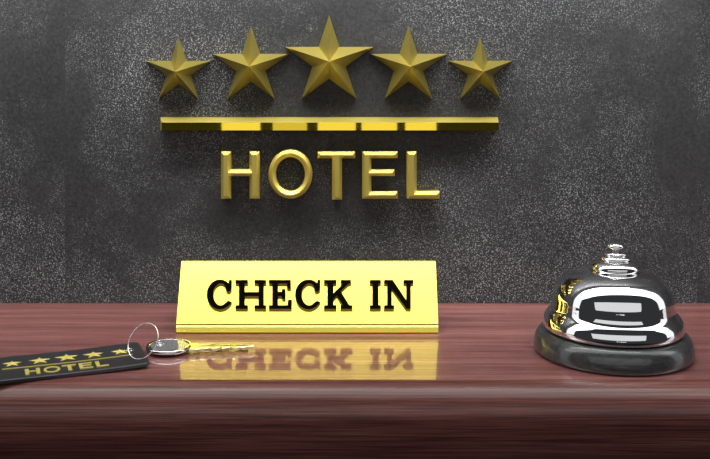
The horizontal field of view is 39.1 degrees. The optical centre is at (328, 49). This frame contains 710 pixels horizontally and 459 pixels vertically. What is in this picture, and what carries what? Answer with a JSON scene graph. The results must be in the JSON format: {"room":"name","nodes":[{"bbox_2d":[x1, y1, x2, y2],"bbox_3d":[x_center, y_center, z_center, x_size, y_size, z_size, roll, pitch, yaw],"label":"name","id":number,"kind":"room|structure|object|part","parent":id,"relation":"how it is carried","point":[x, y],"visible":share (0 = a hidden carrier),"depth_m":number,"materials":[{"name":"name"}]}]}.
{"room":"hotel lobby","nodes":[
{"label":"hotel lobby","id":0,"kind":"room"},
{"bbox_2d":[0,0,709,302],"bbox_3d":[0.035,-0.255,0.732,2.125,2.950,0.120,0,0,0],"label":"wall","id":1,"kind":"structure","parent":0,"point":[594,145],"depth_m":0.67,"materials":[{"name":"paint"}]},
{"bbox_2d":[147,38,209,97],"bbox_3d":[-0.101,0.012,0.664,0.042,0.040,0.017,0,0,0],"label":"star","id":2,"kind":"object","parent":1,"relation":"attached to","point":[178,70],"visible":1,"depth_m":0.67,"materials":[{"name":"gold metal"}]},
{"bbox_2d":[221,151,259,198],"bbox_3d":[-0.059,0.083,0.668,0.026,0.031,0.008,0,0,0],"label":"letter","id":3,"kind":"object","parent":1,"relation":"attached to","point":[227,171],"depth_m":0.66,"materials":[{"name":"yellow metal"}]},
{"bbox_2d":[214,27,287,98],"bbox_3d":[-0.052,0.008,0.664,0.051,0.048,0.017,0,0,0],"label":"star","id":4,"kind":"object","parent":1,"relation":"attached to","point":[250,66],"visible":1,"depth_m":0.67,"materials":[{"name":"gold metal"}]},
{"bbox_2d":[269,149,311,198],"bbox_3d":[-0.026,0.083,0.668,0.029,0.033,0.008,0,0,0],"label":"letter","id":5,"kind":"object","parent":1,"relation":"attached to","point":[290,194],"depth_m":0.66,"materials":[{"name":"yellow metal"}]},
{"bbox_2d":[286,16,371,97],"bbox_3d":[0.000,0.005,0.664,0.059,0.056,0.017,0,0,0],"label":"star","id":6,"kind":"object","parent":1,"relation":"attached to","point":[328,60],"visible":1,"depth_m":0.67,"materials":[{"name":"gold metal"}]},
{"bbox_2d":[160,117,498,129],"bbox_3d":[0.000,0.049,0.667,0.226,0.008,0.009,0,0,0],"label":"wall bar","id":7,"kind":"object","parent":1,"relation":"attached to","point":[166,123],"visible":1,"depth_m":0.66,"materials":[{"name":"yellow metal"}]},
{"bbox_2d":[318,151,354,199],"bbox_3d":[0.005,0.084,0.668,0.025,0.032,0.008,0,0,0],"label":"letter","id":8,"kind":"object","parent":1,"relation":"attached to","point":[336,156],"depth_m":0.66,"materials":[{"name":"yellow metal"}]},
{"bbox_2d":[362,151,397,198],"bbox_3d":[0.034,0.083,0.668,0.024,0.031,0.008,0,0,0],"label":"letter","id":9,"kind":"object","parent":1,"relation":"attached to","point":[367,171],"depth_m":0.66,"materials":[{"name":"yellow metal"}]},
{"bbox_2d":[371,26,445,97],"bbox_3d":[0.053,0.008,0.664,0.051,0.048,0.017,0,0,0],"label":"star","id":10,"kind":"object","parent":1,"relation":"attached to","point":[407,66],"visible":1,"depth_m":0.67,"materials":[{"name":"gold metal"}]},
{"bbox_2d":[406,151,439,198],"bbox_3d":[0.063,0.083,0.668,0.022,0.031,0.008,0,0,0],"label":"letter","id":11,"kind":"object","parent":1,"relation":"attached to","point":[412,192],"depth_m":0.66,"materials":[{"name":"yellow metal"}]},
{"bbox_2d":[449,38,510,97],"bbox_3d":[0.101,0.012,0.664,0.042,0.040,0.017,0,0,0],"label":"star","id":12,"kind":"object","parent":1,"relation":"attached to","point":[480,70],"visible":1,"depth_m":0.67,"materials":[{"name":"gold metal"}]},
{"bbox_3d":[0.000,1.230,-1.764,5.200,0.020,4.872,0,0,0],"label":"floor","id":13,"kind":"structure","parent":0,"visible":0},
{"bbox_2d":[0,303,709,458],"bbox_3d":[0.000,0.695,0.586,4.000,1.050,0.172,0,0,0],"label":"countertop","id":14,"kind":"structure","parent":13,"relation":"on","point":[479,387],"depth_m":0.50,"materials":[{"name":"red wood"}]},
{"bbox_2d":[0,342,148,383],"bbox_3d":[-0.143,0.168,0.537,0.087,0.004,0.041,0,0,-20],"label":"tag","id":15,"kind":"object","parent":14,"relation":"on","point":[88,361],"visible":0.99,"depth_m":0.53,"materials":[{"name":"black plastic"}]},
{"bbox_2d":[128,323,158,359],"bbox_3d":[-0.100,0.157,0.539,0.020,0.017,0.011,0,0,35],"label":"ring","id":16,"kind":"object","parent":15,"relation":"attached to","point":[143,323],"visible":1,"depth_m":0.54,"materials":[{"name":"silver metal"}]},
{"bbox_2d":[145,338,255,355],"bbox_3d":[-0.072,0.167,0.564,0.062,0.003,0.026,0,0,2],"label":"key","id":17,"kind":"object","parent":14,"relation":"on","point":[169,346],"visible":0.97,"depth_m":0.56,"materials":[{"name":"silver metal"}]},
{"bbox_3d":[-0.090,0.167,0.565,0.021,0.001,0.021,0,0,2],"label":"bow plate","id":18,"kind":"part","parent":17,"relation":"part of","materials":[{"name":"grey metal"}]},
{"bbox_3d":[-0.060,0.168,0.563,0.037,0.002,0.011,0,0,2],"label":"blade","id":19,"kind":"part","parent":17,"relation":"part of","materials":[{"name":"gold metal"}]},
{"bbox_2d":[176,261,437,333],"bbox_3d":[-0.013,0.151,0.620,0.160,0.037,0.043,0,0,0],"label":"sign","id":20,"kind":"object","parent":14,"relation":"on","point":[216,297],"visible":1,"depth_m":0.61,"materials":[{"name":"gold metal"}]},
{"bbox_2d":[533,242,694,375],"bbox_3d":[0.160,0.139,0.562,0.087,0.062,0.087,0,0,32],"label":"bell","id":21,"kind":"object","parent":14,"relation":"on","point":[609,315],"visible":1,"depth_m":0.54,"materials":[{"name":"chrome"},{"name":"dark grey glossy metal"}]},
{"bbox_3d":[0.161,0.111,0.562,0.010,0.005,0.010,0,0,0],"label":"knob","id":22,"kind":"part","parent":21,"relation":"part of","materials":[{"name":"silver metal"}]}
]}

